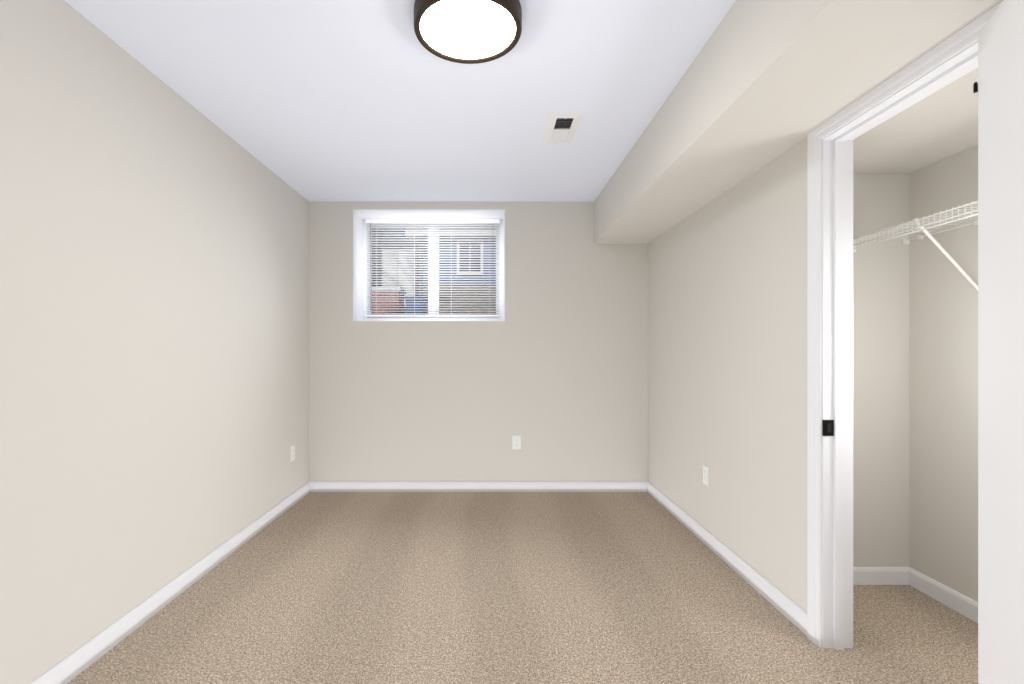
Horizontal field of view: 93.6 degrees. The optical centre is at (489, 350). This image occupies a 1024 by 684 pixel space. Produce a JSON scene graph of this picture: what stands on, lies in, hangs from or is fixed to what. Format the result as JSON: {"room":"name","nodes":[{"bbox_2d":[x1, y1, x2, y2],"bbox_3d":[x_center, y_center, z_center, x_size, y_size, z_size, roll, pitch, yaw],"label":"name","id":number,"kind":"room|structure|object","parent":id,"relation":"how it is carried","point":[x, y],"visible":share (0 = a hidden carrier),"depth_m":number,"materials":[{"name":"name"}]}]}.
{"room":"empty basement bedroom","nodes":[
{"label":"empty basement bedroom","id":0,"kind":"room"},
{"bbox_2d":[0,0,308,683],"bbox_3d":[-1.580,-0.030,1.923,0.120,2.440,5.025,0,0,0],"label":"wall","id":1,"kind":"structure","parent":0,"point":[154,328],"depth_m":1.99,"materials":[{"name":"white paint"}]},
{"bbox_2d":[31,481,310,683],"bbox_3d":[-1.513,1.147,1.788,0.013,0.086,4.515,0,0,0],"label":"baseboard","id":2,"kind":"structure","parent":1,"relation":"attached to","point":[72,666],"depth_m":2.16,"materials":[{"name":"white paint"}]},
{"bbox_2d":[291,445,294,461],"bbox_3d":[-1.516,0.795,3.710,0.008,0.118,0.072,0,0,0],"label":"electrical outlet","id":3,"kind":"object","parent":1,"relation":"attached to","point":[293,453],"visible":1,"depth_m":3.70,"materials":[{"name":"white plastic"}]},
{"bbox_2d":[64,0,735,201],"bbox_3d":[0.305,-1.310,1.923,3.890,0.120,5.025,0,0,0],"label":"ceiling","id":4,"kind":"structure","parent":0,"point":[342,100],"depth_m":2.28,"materials":[{"name":"white paint"}]},
{"bbox_2d":[414,0,521,63],"bbox_3d":[-0.080,-1.212,1.790,0.400,0.077,0.400,0,0,0],"label":"ceiling light","id":5,"kind":"object","parent":4,"relation":"attached to","point":[469,31],"visible":1,"depth_m":1.76,"materials":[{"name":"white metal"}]},
{"bbox_2d":[542,113,582,142],"bbox_3d":[0.406,-1.243,2.710,0.175,0.016,0.360,0,0,0],"label":"ceiling vent","id":6,"kind":"object","parent":4,"relation":"in","point":[552,135],"visible":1,"depth_m":2.71,"materials":[{"name":"white metal"}]},
{"bbox_2d":[554,118,572,128],"bbox_3d":[0.406,-1.249,2.710,0.089,0.001,0.274,0,0,0],"label":"vent duct","id":7,"kind":"object","parent":6,"relation":"attached to","point":[563,123],"visible":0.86,"depth_m":2.65,"materials":[{"name":"grey metal"}]},
{"bbox_2d":[309,202,647,480],"bbox_3d":[0.365,-0.030,4.240,3.770,2.440,0.390,0,0,0],"label":"wall","id":8,"kind":"structure","parent":0,"point":[552,369],"depth_m":4.04,"materials":[{"name":"white paint"}]},
{"bbox_2d":[353,209,504,320],"bbox_3d":[-0.509,-0.715,4.237,1.281,0.944,0.386,0,0,0],"label":"window","id":9,"kind":"structure","parent":8,"relation":"in","point":[360,268],"depth_m":4.33,"materials":[{"name":"white paint"}]},
{"bbox_2d":[366,219,499,316],"bbox_3d":[-0.509,-0.742,4.327,1.205,0.876,0.030,0,0,0],"label":"window blinds","id":10,"kind":"object","parent":9,"relation":"attached to","point":[433,221],"visible":0.9,"depth_m":4.33,"materials":[{"name":"white plastic"}]},
{"bbox_2d":[370,224,493,310],"bbox_3d":[-0.516,-0.748,4.306,1.105,0.799,0.014,0,0,0],"label":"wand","id":11,"kind":"object","parent":10,"relation":"hanging from","point":[370,268],"visible":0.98,"depth_m":4.30,"materials":[{"name":"grey plastic"}]},
{"bbox_2d":[311,481,646,491],"bbox_3d":[-0.078,1.147,4.038,2.824,0.086,0.013,0,0,0],"label":"baseboard","id":12,"kind":"structure","parent":8,"relation":"attached to","point":[316,486],"depth_m":4.03,"materials":[{"name":"white paint"}]},
{"bbox_2d":[512,435,520,448],"bbox_3d":[0.228,0.775,4.041,0.072,0.118,0.008,0,0,0],"label":"electrical outlet","id":13,"kind":"object","parent":8,"relation":"attached to","point":[516,441],"visible":1,"depth_m":4.04,"materials":[{"name":"white plastic"}]},
{"bbox_2d":[67,492,977,683],"bbox_3d":[0.305,1.250,1.923,3.890,0.120,5.025,0,0,0],"label":"floor","id":14,"kind":"structure","parent":0,"point":[478,588],"depth_m":2.18,"materials":[{"name":"beige carpet"}]},
{"bbox_2d":[648,138,806,612],"bbox_3d":[1.391,-0.030,1.788,0.115,2.440,4.515,0,0,0],"label":"wall","id":15,"kind":"structure","parent":0,"point":[727,338],"depth_m":2.56,"materials":[{"name":"white paint"}]},
{"bbox_2d":[703,464,708,485],"bbox_3d":[1.330,0.770,2.960,0.008,0.118,0.072,0,0,0],"label":"electrical outlet","id":16,"kind":"object","parent":15,"relation":"attached to","point":[705,475],"visible":1,"depth_m":2.95,"materials":[{"name":"white plastic"}]},
{"bbox_2d":[647,481,806,635],"bbox_3d":[1.327,1.147,3.014,0.013,0.086,2.034,0,0,0],"label":"baseboard","id":17,"kind":"structure","parent":15,"relation":"attached to","point":[773,595],"depth_m":2.54,"materials":[{"name":"white paint"}]},
{"bbox_2d":[807,3,1000,649],"bbox_3d":[1.391,0.137,1.585,0.152,2.107,0.824,0,0,0],"label":"door frame","id":18,"kind":"structure","parent":15,"relation":"attached to","point":[951,59],"depth_m":1.92,"materials":[{"name":"white paint"}]},
{"bbox_2d":[973,0,1023,683],"bbox_3d":[1.139,0.178,0.975,0.366,2.000,0.592,0,0,0],"label":"closet door","id":19,"kind":"structure","parent":15,"relation":"in","point":[998,87],"depth_m":1.13,"materials":[{"name":"white paint"}]},
{"bbox_2d":[594,0,1002,243],"bbox_3d":[1.107,-1.073,1.788,0.454,0.355,4.515,0,0,0],"label":"soffit","id":20,"kind":"structure","parent":0,"point":[760,84],"depth_m":1.77,"materials":[{"name":"white paint"}]},
{"bbox_2d":[853,174,908,566],"bbox_3d":[1.794,-0.030,2.508,0.690,2.440,0.115,0,0,0],"label":"wall","id":21,"kind":"structure","parent":0,"point":[880,201],"depth_m":2.45,"materials":[{"name":"white paint"}]},
{"bbox_2d":[853,68,977,173],"bbox_3d":[1.794,-1.075,1.650,0.691,0.350,1.600,0,0,0],"label":"ceiling","id":22,"kind":"structure","parent":0,"point":[938,125],"depth_m":2.00,"materials":[{"name":"white paint"}]},
{"bbox_2d":[909,145,977,601],"bbox_3d":[2.194,-0.030,1.650,0.110,2.440,1.830,0,0,0],"label":"wall","id":23,"kind":"structure","parent":0,"point":[915,404],"depth_m":2.26,"materials":[{"name":"white paint"}]},
{"bbox_2d":[853,567,977,622],"bbox_3d":[1.794,1.147,1.650,0.691,0.086,1.600,0,0,0],"label":"baseboard","id":24,"kind":"structure","parent":23,"relation":"attached to","point":[964,605],"depth_m":2.38,"materials":[{"name":"white paint"}]},
{"bbox_2d":[853,200,977,290],"bbox_3d":[1.984,-0.379,1.650,0.314,0.387,1.600,0,0,0],"label":"wire closet shelf","id":25,"kind":"object","parent":23,"relation":"attached to","point":[919,227],"visible":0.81,"depth_m":2.07,"materials":[{"name":"white metal"}]},
{"label":"outside","id":26,"kind":"structure","parent":0,"visible":0},
{"bbox_2d":[377,285,495,314],"bbox_3d":[0.000,-1.417,32.227,50.000,2.287,55.545,0,0,0],"label":"ground","id":27,"kind":"structure","parent":26,"point":[465,300],"depth_m":10.57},
{"bbox_2d":[372,229,384,285],"bbox_3d":[-1.800,-1.784,7.582,2.209,2.695,2.099,0,0,0],"label":"tree","id":28,"kind":"object","parent":27,"relation":"on","point":[376,253],"depth_m":7.37,"materials":[{"name":"black plant"}]},
{"bbox_2d":[372,287,405,314],"bbox_3d":[-1.180,-0.494,5.625,0.340,0.440,0.390,0,0,0],"label":"brick planter","id":29,"kind":"object","parent":27,"relation":"on","point":[387,300],"depth_m":5.45,"materials":[{"name":"red brick"}]},
{"bbox_2d":[376,241,427,302],"bbox_3d":[-1.710,-1.491,9.450,0.860,1.400,1.100,0,0,0],"label":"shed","id":30,"kind":"object","parent":27,"relation":"on","point":[403,268],"depth_m":8.98,"materials":[{"name":"white"}]},
{"bbox_2d":[404,297,427,314],"bbox_3d":[-0.860,-0.445,5.683,0.234,0.339,0.335,0,0,0],"label":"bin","id":31,"kind":"object","parent":27,"relation":"on","point":[416,305],"depth_m":5.54,"materials":[{"name":"blue"}]},
{"bbox_2d":[405,229,495,283],"bbox_3d":[5.700,-4.035,20.000,17.200,4.750,9.000,0,0,0],"label":"house","id":32,"kind":"structure","parent":27,"relation":"on","point":[462,256],"depth_m":16.00,"materials":[{"name":"blue"}]}
]}

